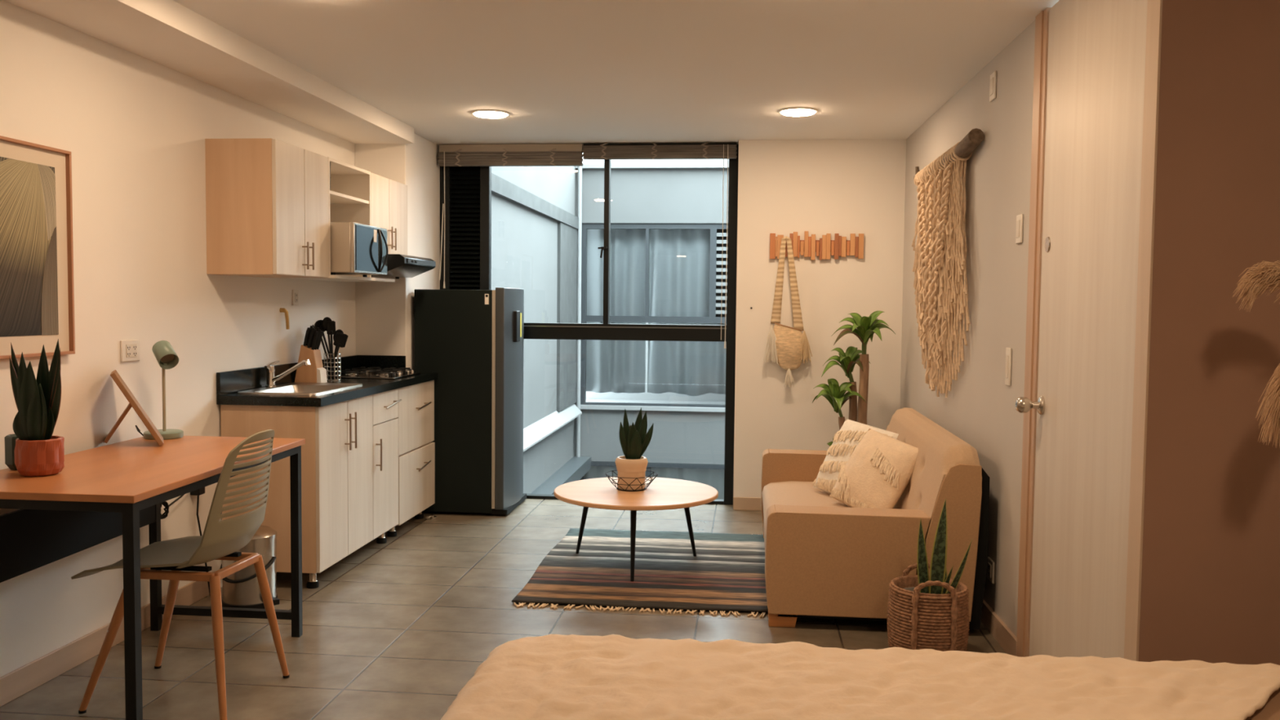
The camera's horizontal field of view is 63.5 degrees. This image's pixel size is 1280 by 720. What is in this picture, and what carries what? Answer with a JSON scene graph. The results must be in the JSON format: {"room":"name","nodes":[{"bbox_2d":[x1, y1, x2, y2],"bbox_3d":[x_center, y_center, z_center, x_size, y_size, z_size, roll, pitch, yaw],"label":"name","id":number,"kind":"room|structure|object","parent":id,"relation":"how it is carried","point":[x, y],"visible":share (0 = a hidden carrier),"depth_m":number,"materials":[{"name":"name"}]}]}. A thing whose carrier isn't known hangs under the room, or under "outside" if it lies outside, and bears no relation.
{"room":"studio apartment","nodes":[
{"label":"studio apartment","id":0,"kind":"room"},
{"bbox_2d":[0,0,355,677],"bbox_3d":[-2.223,-0.045,3.012,0.150,2.420,8.720,1,3,6],"label":"wall","id":1,"kind":"structure","parent":0,"point":[135,128],"depth_m":4.11,"materials":[{"name":"white paint"}]},
{"bbox_2d":[0,135,75,359],"bbox_3d":[-2.103,-0.359,3.249,0.027,0.725,0.950,1,3,6],"label":"framed picture","id":2,"kind":"object","parent":1,"relation":"attached to","point":[37,285],"visible":1,"depth_m":3.54,"materials":[{"name":"brown wood"}]},
{"bbox_2d":[0,156,54,335],"bbox_3d":[-2.104,-0.363,3.254,0.001,0.588,0.800,1,3,6],"label":"print","id":3,"kind":"object","parent":2,"relation":"attached to","point":[2,158],"depth_m":3.40},
{"bbox_2d":[37,164,56,239],"bbox_3d":[-2.064,-0.545,3.593,0.001,0.260,0.100,1,3,6],"label":"print","id":4,"kind":"object","parent":2,"relation":"attached to","point":[47,176],"depth_m":3.61},
{"bbox_2d":[41,226,58,335],"bbox_3d":[-2.066,-0.287,3.613,0.001,0.398,0.087,1,3,6],"label":"print","id":5,"kind":"object","parent":2,"relation":"attached to","point":[50,322],"depth_m":3.62},
{"bbox_2d":[0,571,214,706],"bbox_3d":[-2.286,1.183,1.815,0.012,0.095,6.000,1,3,6],"label":"baseboard","id":6,"kind":"structure","parent":1,"relation":"attached to","point":[33,674],"depth_m":3.75,"materials":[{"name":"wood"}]},
{"bbox_2d":[120,339,139,362],"bbox_3d":[-2.026,-0.037,4.109,0.012,0.085,0.120,1,3,6],"label":"wall outlet","id":7,"kind":"object","parent":1,"relation":"attached to","point":[130,349],"visible":1,"depth_m":4.10,"materials":[{"name":"white plastic"}]},
{"bbox_2d":[190,487,210,595],"bbox_3d":[-1.960,0.773,4.610,0.062,0.580,0.064,1,3,6],"label":"power adapter","id":8,"kind":"object","parent":1,"relation":"attached to","point":[197,492],"visible":0.46,"depth_m":4.59,"materials":[{"name":"black plastic"}]},
{"bbox_2d":[4,0,413,143],"bbox_3d":[-1.993,-1.179,2.490,0.380,0.095,7.850,1,3,6],"label":"ceiling beam","id":9,"kind":"structure","parent":1,"relation":"attached to","point":[168,33],"depth_m":4.27,"materials":[{"name":"white paint"}]},
{"bbox_2d":[204,137,328,278],"bbox_3d":[-1.751,-0.706,4.946,0.363,0.608,0.590,1,3,6],"label":"upper cabinet","id":10,"kind":"object","parent":1,"relation":"attached to","point":[267,211],"visible":1,"depth_m":4.67,"materials":[{"name":"brown wood"}]},
{"bbox_2d":[279,307,289,328],"bbox_3d":[-1.870,-0.217,5.440,0.040,0.112,0.040,1,3,6],"label":"gas valve","id":11,"kind":"object","parent":1,"relation":"attached to","point":[282,309],"visible":1,"depth_m":5.43,"materials":[{"name":"gold metal"}]},
{"bbox_2d":[216,355,357,395],"bbox_3d":[-1.863,0.067,5.632,0.019,0.108,1.708,1,3,6],"label":"backsplash","id":12,"kind":"structure","parent":1,"relation":"attached to","point":[228,382],"depth_m":5.12,"materials":[{"name":"black stone"}]},
{"bbox_2d":[292,289,298,305],"bbox_3d":[-1.865,-0.338,5.597,0.012,0.085,0.065,1,3,6],"label":"wall outlet","id":13,"kind":"object","parent":1,"relation":"attached to","point":[295,292],"visible":1,"depth_m":5.59,"materials":[{"name":"white plastic"}]},
{"bbox_2d":[274,156,395,281],"bbox_3d":[-1.675,-0.745,5.682,0.360,0.608,0.889,1,3,6],"label":"upper cabinet","id":14,"kind":"object","parent":1,"relation":"attached to","point":[349,193],"visible":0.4,"depth_m":5.78,"materials":[{"name":"beige laminate"}]},
{"bbox_2d":[329,190,368,204],"bbox_3d":[-1.707,-0.869,5.524,0.326,0.016,0.552,1,3,6],"label":"shelf","id":15,"kind":"object","parent":14,"relation":"attached to","point":[335,197],"depth_m":5.60,"materials":[{"name":"beige laminate"}]},
{"bbox_2d":[330,222,388,277],"bbox_3d":[-1.615,-0.581,5.507,0.461,0.269,0.481,1,3,6],"label":"microwave","id":16,"kind":"object","parent":14,"relation":"on","point":[356,248],"visible":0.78,"depth_m":5.30,"materials":[{"name":"silver metal"}]},
{"bbox_2d":[357,355,405,371],"bbox_3d":[-1.613,0.025,6.455,0.305,0.108,0.019,1,3,6],"label":"backsplash","id":17,"kind":"structure","parent":1,"relation":"attached to","point":[383,362],"depth_m":6.44,"materials":[{"name":"black stone"}]},
{"bbox_2d":[370,172,407,255],"bbox_3d":[-1.625,-0.845,6.127,0.363,0.451,0.628,1,3,6],"label":"upper cabinet","id":18,"kind":"object","parent":1,"relation":"attached to","point":[388,197],"visible":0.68,"depth_m":6.12,"materials":[{"name":"beige laminate"}]},
{"bbox_2d":[371,253,435,279],"bbox_3d":[-1.541,-0.549,6.120,0.521,0.130,0.580,1,3,6],"label":"extractor hood","id":19,"kind":"object","parent":18,"relation":"attached to","point":[398,265],"visible":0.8,"depth_m":6.00,"materials":[{"name":"black"}]},
{"bbox_2d":[355,133,439,372],"bbox_3d":[-1.574,-0.247,6.885,0.325,2.420,0.870,1,3,6],"label":"wall column","id":20,"kind":"structure","parent":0,"point":[385,310],"depth_m":6.46,"materials":[{"name":"white paint"}]},
{"bbox_2d":[0,498,1006,719],"bbox_3d":[0.272,1.265,2.782,5.200,0.120,8.650,1,3,6],"label":"floor","id":21,"kind":"structure","parent":0,"point":[396,628],"depth_m":4.25,"materials":[{"name":"tile"}]},
{"bbox_2d":[0,435,305,719],"bbox_3d":[-1.718,0.742,3.589,0.711,0.797,1.250,1,3,6],"label":"desk","id":22,"kind":"object","parent":21,"relation":"on","point":[102,494],"visible":0.85,"depth_m":3.42,"materials":[{"name":"orange wood"}]},
{"bbox_2d":[4,433,17,470],"bbox_3d":[-2.001,0.297,3.354,0.096,0.110,0.096,2,4,28],"label":"planter","id":23,"kind":"object","parent":22,"relation":"on","point":[10,440],"visible":0.28,"depth_m":3.31,"materials":[{"name":"grey ceramic"}]},
{"bbox_2d":[9,338,64,476],"bbox_3d":[-1.890,0.146,3.234,0.154,0.426,0.137,-1,3,-22],"label":"potted snake plant","id":24,"kind":"object","parent":22,"relation":"on","point":[37,452],"visible":1,"depth_m":3.21,"materials":[{"name":"green plant"}]},
{"bbox_2d":[103,369,163,445],"bbox_3d":[-1.925,0.180,3.932,0.256,0.276,0.160,0,3,-7],"label":"stand","id":25,"kind":"object","parent":22,"relation":"on","point":[133,402],"visible":1,"depth_m":3.88,"materials":[{"name":"brown wood"}]},
{"bbox_2d":[135,340,183,439],"bbox_3d":[-1.909,0.117,4.127,0.146,0.389,0.153,2,4,32],"label":"desk lamp","id":26,"kind":"object","parent":22,"relation":"on","point":[166,356],"visible":0.95,"depth_m":4.11,"materials":[{"name":"green metal"}]},
{"bbox_2d":[160,494,183,519],"bbox_3d":[-1.981,0.609,4.409,0.032,0.097,0.285,1,3,6],"label":"power cable","id":27,"kind":"object","parent":22,"relation":"hanging from","point":[165,504],"visible":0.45,"depth_m":4.33,"materials":[{"name":"black plastic"}]},
{"bbox_2d":[71,429,289,719],"bbox_3d":[-1.546,0.690,3.500,0.589,0.915,0.508,1,3,6],"label":"desk chair","id":28,"kind":"object","parent":21,"relation":"on","point":[220,540],"visible":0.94,"depth_m":3.39,"materials":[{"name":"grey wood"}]},
{"bbox_2d":[219,525,279,608],"bbox_3d":[-1.709,0.916,4.585,0.303,0.343,0.242,1,3,6],"label":"pedal bin","id":29,"kind":"object","parent":21,"relation":"on","point":[241,588],"visible":0.57,"depth_m":4.50,"materials":[{"name":"silver metal"}]},
{"bbox_2d":[220,388,401,588],"bbox_3d":[-1.647,0.614,5.346,0.508,0.865,1.088,1,3,6],"label":"base cabinet","id":30,"kind":"object","parent":21,"relation":"on","point":[349,453],"visible":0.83,"depth_m":4.91,"materials":[{"name":"brown wood"}]},
{"bbox_2d":[216,355,437,406],"bbox_3d":[-1.618,0.089,5.649,0.504,0.149,1.790,1,3,6],"label":"countertop","id":31,"kind":"structure","parent":30,"relation":"on","point":[228,383],"depth_m":5.15,"materials":[{"name":"black stone"}]},
{"bbox_2d":[264,359,311,387],"bbox_3d":[-1.761,0.066,5.198,0.251,0.145,0.091,1,3,8],"label":"kitchen faucet","id":32,"kind":"object","parent":31,"relation":"on","point":[270,370],"visible":1,"depth_m":5.18,"materials":[{"name":"silver metal"}]},
{"bbox_2d":[265,365,275,387],"bbox_3d":[-1.861,0.084,5.206,0.052,0.106,0.052,1,3,6],"label":"tap","id":33,"kind":"object","parent":32,"relation":"on","point":[270,370],"depth_m":5.19,"materials":[{"name":"silver metal"}]},
{"bbox_2d":[237,382,362,395],"bbox_3d":[-1.694,0.161,5.202,0.390,0.044,0.640,1,3,6],"label":"sink","id":34,"kind":"object","parent":31,"relation":"in","point":[296,388],"visible":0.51,"depth_m":5.39,"materials":[{"name":"silver metal"}]},
{"bbox_2d":[294,325,327,382],"bbox_3d":[-1.778,-0.031,5.579,0.148,0.310,0.090,1,3,6],"label":"knife block","id":35,"kind":"object","parent":31,"relation":"on","point":[315,372],"visible":0.98,"depth_m":5.54,"materials":[{"name":"brown wood"}]},
{"bbox_2d":[323,352,341,380],"bbox_3d":[-1.722,0.037,5.783,0.093,0.152,0.093,1,3,6],"label":"utensil holder","id":36,"kind":"object","parent":31,"relation":"on","point":[324,353],"visible":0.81,"depth_m":5.78,"materials":[{"name":"silver metal"}]},
{"bbox_2d":[311,322,334,379],"bbox_3d":[-1.762,-0.050,5.763,0.122,0.318,0.029,0,3,-3],"label":"fork","id":37,"kind":"object","parent":36,"relation":"in","point":[321,326],"visible":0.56,"depth_m":5.76,"materials":[{"name":"black plastic"}]},
{"bbox_2d":[314,320,337,378],"bbox_3d":[-1.756,-0.058,5.775,0.122,0.333,0.025,0,3,-19],"label":"ladle","id":38,"kind":"object","parent":36,"relation":"in","point":[318,321],"visible":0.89,"depth_m":5.76,"materials":[{"name":"black plastic"}]},
{"bbox_2d":[322,316,333,379],"bbox_3d":[-1.741,-0.066,5.770,0.063,0.348,0.013,0,3,-17],"label":"slotted spoon","id":39,"kind":"object","parent":36,"relation":"in","point":[326,319],"visible":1,"depth_m":5.76,"materials":[{"name":"black plastic"}]},
{"bbox_2d":[326,320,335,371],"bbox_3d":[-1.712,-0.055,5.758,0.045,0.329,0.078,1,3,6],"label":"spatula","id":40,"kind":"object","parent":36,"relation":"in","point":[331,325],"visible":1,"depth_m":5.74,"materials":[{"name":"black plastic"}]},
{"bbox_2d":[329,328,343,379],"bbox_3d":[-1.698,-0.030,5.750,0.098,0.282,0.041,2,3,21],"label":"serving spoon","id":41,"kind":"object","parent":36,"relation":"in","point":[339,330],"visible":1,"depth_m":5.73,"materials":[{"name":"black plastic"}]},
{"bbox_2d":[328,332,348,379],"bbox_3d":[-1.686,-0.021,5.737,0.131,0.265,0.047,1,3,16],"label":"turner","id":42,"kind":"object","parent":36,"relation":"in","point":[340,340],"visible":1,"depth_m":5.73,"materials":[{"name":"black plastic"}]},
{"bbox_2d":[331,366,420,378],"bbox_3d":[-1.577,0.073,6.167,0.400,0.043,0.470,1,3,6],"label":"gas hob","id":43,"kind":"object","parent":31,"relation":"in","point":[363,373],"visible":0.98,"depth_m":6.04,"materials":[{"name":"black metal"}]},
{"bbox_2d":[386,380,435,537],"bbox_3d":[-1.552,0.568,6.222,0.512,0.865,0.668,1,3,6],"label":"base cabinet","id":44,"kind":"object","parent":21,"relation":"on","point":[416,451],"visible":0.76,"depth_m":6.15,"materials":[{"name":"brown wood"}]},
{"bbox_2d":[425,515,436,519],"bbox_3d":[-1.299,0.980,6.432,0.069,0.024,0.044,1,3,6],"label":"cap","id":45,"kind":"object","parent":21,"relation":"on","point":[430,517],"visible":1,"depth_m":6.42,"materials":[{"name":"silver metal"}]},
{"bbox_2d":[414,287,526,515],"bbox_3d":[-1.089,0.250,6.806,0.622,1.445,0.596,1,3,6],"label":"refrigerator","id":46,"kind":"object","parent":21,"relation":"on","point":[473,340],"visible":0.94,"depth_m":6.52,"materials":[{"name":"black metal"}]},
{"bbox_2d":[511,528,768,617],"bbox_3d":[0.100,1.057,5.326,1.216,0.018,1.618,1,3,6],"label":"striped rug","id":47,"kind":"object","parent":21,"relation":"on","point":[726,572],"visible":0.96,"depth_m":5.11,"materials":[{"name":"fabric"}]},
{"bbox_2d":[554,476,718,582],"bbox_3d":[-0.022,0.859,5.244,0.830,0.400,0.830,1,3,6],"label":"coffee table","id":48,"kind":"object","parent":47,"relation":"on","point":[663,493],"visible":0.94,"depth_m":5.11,"materials":[{"name":"brown wood"}]},
{"bbox_2d":[604,470,657,491],"bbox_3d":[-0.044,0.617,5.263,0.273,0.079,0.260,1,3,6],"label":"wire basket","id":49,"kind":"object","parent":48,"relation":"on","point":[612,476],"visible":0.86,"depth_m":5.20,"materials":[{"name":"black metal"}]},
{"bbox_2d":[614,407,653,490],"bbox_3d":[-0.042,0.446,5.254,0.168,0.413,0.168,-2,4,-40],"label":"snake plant","id":50,"kind":"object","parent":49,"relation":"in","point":[634,440],"visible":1,"depth_m":5.22,"materials":[{"name":"green plant"}]},
{"bbox_2d":[812,311,895,446],"bbox_3d":[1.309,0.360,6.334,0.495,1.325,0.362,1,3,6],"label":"dracaena","id":51,"kind":"object","parent":21,"relation":"on","point":[866,326],"visible":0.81,"depth_m":6.30,"materials":[{"name":"green plant"}]},
{"bbox_2d":[760,407,990,629],"bbox_3d":[1.064,0.694,5.115,0.900,0.785,1.742,1,3,6],"label":"sofa","id":52,"kind":"object","parent":21,"relation":"on","point":[826,557],"visible":0.77,"depth_m":4.28,"materials":[{"name":"beige fabric"}]},
{"bbox_2d":[762,480,851,541],"bbox_3d":[0.953,0.768,5.131,0.672,0.134,1.386,1,3,6],"label":"seat cushion","id":53,"kind":"object","parent":52,"relation":"on","point":[802,493],"depth_m":5.30,"materials":[{"name":"beige fabric"}]},
{"bbox_2d":[812,418,898,493],"bbox_3d":[1.085,0.514,5.246,0.232,0.389,0.426,-1,3,-28],"label":"throw cushion","id":54,"kind":"object","parent":52,"relation":"on","point":[846,440],"visible":0.49,"depth_m":5.28,"materials":[{"name":"beige fabric"}]},
{"bbox_2d":[829,428,918,508],"bbox_3d":[1.125,0.546,4.943,0.250,0.395,0.431,-1,3,-27],"label":"throw cushion","id":55,"kind":"object","parent":52,"relation":"on","point":[879,469],"visible":0.94,"depth_m":4.87,"materials":[{"name":"beige fabric"}]},
{"bbox_2d":[886,563,969,651],"bbox_3d":[1.112,0.979,3.992,0.308,0.331,0.308,1,3,6],"label":"woven basket","id":56,"kind":"object","parent":21,"relation":"on","point":[917,620],"visible":0.82,"depth_m":3.86,"materials":[{"name":"wicker"}]},
{"bbox_2d":[904,498,972,594],"bbox_3d":[1.114,0.831,3.984,0.235,0.610,0.235,-1,3,-22],"label":"snake plant","id":57,"kind":"object","parent":56,"relation":"in","point":[938,571],"visible":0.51,"depth_m":3.95,"materials":[{"name":"green plant"}]},
{"bbox_2d":[1244,688,1279,719],"bbox_3d":[0.591,0.995,1.687,1.985,0.543,1.430,1,3,6],"label":"bed","id":58,"kind":"object","parent":21,"relation":"on","point":[1271,709],"visible":0.02,"depth_m":2.09,"materials":[{"name":"brown fabric"}]},
{"bbox_2d":[440,634,1279,719],"bbox_3d":[0.490,0.831,1.619,1.862,0.281,1.638,1,3,6],"label":"bedspread","id":59,"kind":"object","parent":58,"relation":"on","point":[549,677],"visible":1,"depth_m":2.15,"materials":[{"name":"beige fabric"}]},
{"bbox_2d":[173,0,1059,145],"bbox_3d":[0.301,-1.288,2.679,5.200,0.150,8.720,1,3,6],"label":"ceiling","id":60,"kind":"structure","parent":0,"point":[583,72],"depth_m":4.51,"materials":[{"name":"white paint"}]},
{"bbox_2d":[471,109,509,118],"bbox_3d":[-0.844,-1.387,5.836,0.216,0.015,0.216,1,3,6],"label":"recessed light","id":61,"kind":"object","parent":60,"relation":"in","point":[486,113],"visible":1,"depth_m":5.79,"materials":[{"name":"white plastic"}]},
{"bbox_2d":[474,111,506,118],"bbox_3d":[-0.844,-1.387,5.836,0.184,0.014,0.184,1,3,6],"label":"diffuser","id":62,"kind":"object","parent":61,"relation":"attached to","point":[486,114],"depth_m":5.80,"materials":[{"name":"white plastic"}]},
{"bbox_2d":[777,106,817,116],"bbox_3d":[0.869,-1.361,5.677,0.216,0.015,0.216,1,3,6],"label":"recessed light","id":63,"kind":"object","parent":60,"relation":"in","point":[794,111],"visible":1,"depth_m":5.63,"materials":[{"name":"white plastic"}]},
{"bbox_2d":[781,109,814,116],"bbox_3d":[0.869,-1.361,5.677,0.184,0.014,0.184,1,3,6],"label":"diffuser","id":64,"kind":"object","parent":63,"relation":"attached to","point":[794,113],"depth_m":5.65,"materials":[{"name":"white plastic"}]},
{"bbox_2d":[584,466,724,499],"bbox_3d":[0.228,2.232,13.345,2.006,2.790,0.108,1,3,6],"label":"floor","id":65,"kind":"structure","parent":0,"point":[714,478],"depth_m":13.27,"materials":[{"name":"grey"}]},
{"bbox_2d":[733,138,906,497],"bbox_3d":[1.334,-0.216,6.856,1.385,2.420,0.320,1,3,6],"label":"wall","id":66,"kind":"structure","parent":0,"point":[820,188],"depth_m":6.70,"materials":[{"name":"white paint"}]},
{"bbox_2d":[440,143,738,505],"bbox_3d":[-0.368,-0.244,7.059,2.038,2.420,0.121,1,3,6],"label":"window frame","id":67,"kind":"structure","parent":66,"relation":"in","point":[468,189],"depth_m":7.04,"materials":[{"name":"black metal"}]},
{"bbox_2d":[437,143,583,288],"bbox_3d":[-0.877,-0.966,6.975,0.987,0.971,0.088,1,3,6],"label":"bamboo blind","id":68,"kind":"object","parent":67,"relation":"attached to","point":[521,154],"visible":1,"depth_m":6.94,"materials":[{"name":"beige wood"}]},
{"bbox_2d":[582,142,737,348],"bbox_3d":[0.121,-0.761,6.881,1.025,1.352,0.088,1,3,6],"label":"bamboo blind","id":69,"kind":"object","parent":67,"relation":"attached to","point":[706,150],"visible":1,"depth_m":6.82,"materials":[{"name":"brown wood"}]},
{"bbox_2d":[733,497,761,511],"bbox_3d":[1.143,0.956,6.771,1.060,0.085,0.012,1,3,6],"label":"baseboard","id":70,"kind":"structure","parent":66,"relation":"attached to","point":[739,503],"depth_m":6.81,"materials":[{"name":"brown wood"}]},
{"bbox_2d":[769,231,863,260],"bbox_3d":[1.137,-0.737,6.643,0.598,0.185,0.088,1,3,6],"label":"coat rack","id":71,"kind":"object","parent":66,"relation":"attached to","point":[808,246],"visible":0.95,"depth_m":6.65,"materials":[{"name":"brown wood"}]},
{"bbox_2d":[764,235,812,387],"bbox_3d":[0.960,-0.308,6.670,0.307,0.976,0.091,1,3,6],"label":"shoulder bag","id":72,"kind":"object","parent":71,"relation":"hanging from","point":[787,345],"visible":1,"depth_m":6.65,"materials":[{"name":"brown"}]},
{"bbox_2d":[899,20,1035,637],"bbox_3d":[1.645,-0.127,5.260,0.150,2.420,2.999,1,3,5],"label":"wall","id":73,"kind":"structure","parent":0,"point":[979,409],"depth_m":4.38,"materials":[{"name":"grey paint"}]},
{"bbox_2d":[911,128,984,397],"bbox_3d":[1.529,-0.440,5.297,0.100,1.268,1.420,1,3,5],"label":"macrame hanging","id":74,"kind":"object","parent":73,"relation":"attached to","point":[940,264],"visible":1,"depth_m":5.10,"materials":[{"name":"fabric"}]},
{"bbox_2d":[986,556,994,583],"bbox_3d":[1.472,0.883,4.342,0.012,0.090,0.100,1,3,6],"label":"wall outlet","id":75,"kind":"object","parent":73,"relation":"attached to","point":[990,566],"visible":0.95,"depth_m":4.32,"materials":[{"name":"black plastic"}]},
{"bbox_2d":[989,71,996,102],"bbox_3d":[1.509,-1.169,4.421,0.012,0.115,0.090,1,3,6],"label":"wall switch","id":76,"kind":"object","parent":73,"relation":"attached to","point":[993,76],"visible":1,"depth_m":4.40,"materials":[{"name":"white plastic"}]},
{"bbox_2d":[980,600,1017,656],"bbox_3d":[1.550,1.036,5.308,0.014,0.090,2.801,1,3,5],"label":"baseboard","id":77,"kind":"structure","parent":73,"relation":"attached to","point":[1006,639],"depth_m":4.17,"materials":[{"name":"brown wood"}]},
{"bbox_2d":[1004,347,1012,386],"bbox_3d":[1.466,0.026,4.116,0.012,0.150,0.065,1,3,6],"label":"wall switch","id":78,"kind":"object","parent":73,"relation":"attached to","point":[1008,350],"visible":1,"depth_m":4.10,"materials":[{"name":"white plastic"}]},
{"bbox_2d":[1015,213,1023,244],"bbox_3d":[1.463,-0.505,3.987,0.012,0.110,0.075,1,3,6],"label":"wall plate","id":79,"kind":"object","parent":73,"relation":"attached to","point":[1019,236],"visible":1,"depth_m":3.97,"materials":[{"name":"white plastic"}]},
{"bbox_2d":[1015,0,1162,661],"bbox_3d":[1.421,-0.023,3.308,0.230,2.418,1.100,1,3,6],"label":"door","id":80,"kind":"structure","parent":73,"relation":"in","point":[1083,405],"depth_m":3.23,"materials":[{"name":"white wood"}]},
{"bbox_2d":[1138,0,1279,665],"bbox_3d":[2.130,0.014,2.739,1.534,2.420,0.115,1,3,6],"label":"wall partition","id":81,"kind":"structure","parent":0,"point":[1211,574],"depth_m":2.74,"materials":[{"name":"brown paint"}]},
{"bbox_3d":[1.913,0.908,2.464,0.220,0.660,0.220,1,3,6],"label":"floor vase","id":82,"kind":"object","parent":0,"visible":0},
{"bbox_2d":[1232,260,1279,311],"bbox_3d":[1.669,0.201,2.454,0.515,0.869,0.104,1,3,6],"label":"pampas grass","id":83,"kind":"object","parent":82,"relation":"in","point":[1255,283],"depth_m":2.44,"materials":[{"name":"beige plant"}]},
{"bbox_2d":[1255,363,1279,448],"bbox_3d":[1.691,0.282,2.432,0.472,0.710,0.104,1,3,6],"label":"pampas grass","id":84,"kind":"object","parent":82,"relation":"in","point":[1273,420],"depth_m":2.44,"materials":[{"name":"beige plant"}]},
{"label":"outside","id":85,"kind":"structure","parent":0,"visible":0},
{"bbox_3d":[2.537,-1.921,13.828,6.900,0.100,1.800,1,3,6],"label":"ceiling","id":86,"kind":"structure","parent":85,"visible":0},
{"bbox_2d":[586,229,645,393],"bbox_3d":[-0.383,-0.723,13.392,0.923,2.306,0.111,1,3,6],"label":"curtain","id":87,"kind":"object","parent":86,"relation":"hanging from","point":[611,366],"visible":0.66,"depth_m":13.38,"materials":[{"name":"grey fabric"}]},
{"bbox_2d":[647,229,726,395],"bbox_3d":[0.701,-0.696,13.283,1.203,2.327,0.104,1,3,6],"label":"curtain","id":88,"kind":"object","parent":86,"relation":"hanging from","point":[679,260],"visible":0.64,"depth_m":13.29,"materials":[{"name":"grey fabric"}]},
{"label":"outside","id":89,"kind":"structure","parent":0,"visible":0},
{"bbox_2d":[586,399,725,404],"bbox_3d":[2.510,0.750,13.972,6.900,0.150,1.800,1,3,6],"label":"window sill","id":90,"kind":"structure","parent":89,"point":[587,400],"depth_m":14.89,"materials":[{"name":"grey paint"}]},
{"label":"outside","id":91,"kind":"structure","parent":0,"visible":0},
{"bbox_2d":[587,159,728,164],"bbox_3d":[2.657,-1.385,15.052,6.900,3.900,0.200,1,3,6],"label":"wall","id":92,"kind":"structure","parent":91,"point":[593,161],"depth_m":15.13,"materials":[{"name":"white paint"}]},
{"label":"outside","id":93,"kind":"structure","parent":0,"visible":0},
{"bbox_2d":[491,165,576,493],"bbox_3d":[-1.235,-0.016,10.275,0.200,7.600,5.850,1,3,6],"label":"wall","id":94,"kind":"structure","parent":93,"point":[524,241],"depth_m":10.75,"materials":[{"name":"white paint"}]},
{"bbox_2d":[491,173,578,229],"bbox_3d":[-1.087,-1.573,10.252,0.050,0.145,5.700,1,3,6],"label":"trim","id":95,"kind":"structure","parent":94,"relation":"attached to","point":[500,187],"depth_m":10.12,"materials":[{"name":"grey paint"}]},
{"bbox_2d":[523,404,582,451],"bbox_3d":[-1.083,0.751,10.299,0.120,0.150,5.550,1,3,6],"label":"trim","id":96,"kind":"structure","parent":94,"relation":"attached to","point":[535,433],"depth_m":11.10,"materials":[{"name":"grey"}]},
{"bbox_2d":[530,456,591,494],"bbox_3d":[-1.018,1.449,10.551,0.220,0.150,5.390,1,3,6],"label":"ledge","id":97,"kind":"object","parent":94,"relation":"attached to","point":[574,469],"visible":0.36,"depth_m":11.95,"materials":[{"name":"grey concrete"}]},
{"bbox_2d":[556,222,577,411],"bbox_3d":[-0.873,-0.526,12.521,0.035,2.185,1.240,1,3,6],"label":"trim","id":98,"kind":"structure","parent":94,"relation":"attached to","point":[566,308],"depth_m":12.33,"materials":[{"name":"grey paint"}]},
{"bbox_2d":[575,165,582,479],"bbox_3d":[-0.777,-0.063,13.099,0.053,7.400,0.056,1,3,6],"label":"drain pipe","id":99,"kind":"object","parent":94,"relation":"attached to","point":[580,167],"visible":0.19,"depth_m":13.04,"materials":[{"name":"grey"}]},
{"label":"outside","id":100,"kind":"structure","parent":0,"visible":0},
{"bbox_2d":[573,168,728,464],"bbox_3d":[2.406,0.652,12.971,6.900,6.050,0.200,1,3,6],"label":"wall","id":101,"kind":"structure","parent":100,"point":[644,195],"depth_m":13.03,"materials":[{"name":"white paint"}]},
{"bbox_2d":[575,404,724,412],"bbox_3d":[0.226,0.614,13.074,2.120,0.050,0.050,1,3,6],"label":"trim","id":102,"kind":"structure","parent":101,"relation":"attached to","point":[582,406],"depth_m":13.06,"materials":[{"name":"grey paint"}]},
{"bbox_2d":[575,163,728,168],"bbox_3d":[2.461,-2.392,12.794,6.850,0.050,0.320,1,3,6],"label":"trim","id":103,"kind":"structure","parent":101,"relation":"on","point":[672,165],"depth_m":12.87,"materials":[{"name":"grey"}]},
{"bbox_2d":[580,461,724,479],"bbox_3d":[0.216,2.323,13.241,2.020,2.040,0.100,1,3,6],"label":"baseboard","id":104,"kind":"structure","parent":101,"relation":"in","point":[593,463],"depth_m":13.12,"materials":[{"name":"grey paint"}]},
{"bbox_2d":[580,222,728,407],"bbox_3d":[0.246,-0.568,13.095,2.020,2.310,0.080,1,3,6],"label":"window","id":105,"kind":"structure","parent":101,"relation":"in","point":[717,250],"depth_m":13.03,"materials":[{"name":"grey"}]},
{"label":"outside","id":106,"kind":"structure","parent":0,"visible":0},
{"bbox_2d":[586,322,725,401],"bbox_3d":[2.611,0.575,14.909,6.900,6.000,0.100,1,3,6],"label":"window frame","id":107,"kind":"structure","parent":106,"point":[668,396],"depth_m":15.11,"materials":[{"name":"grey"}]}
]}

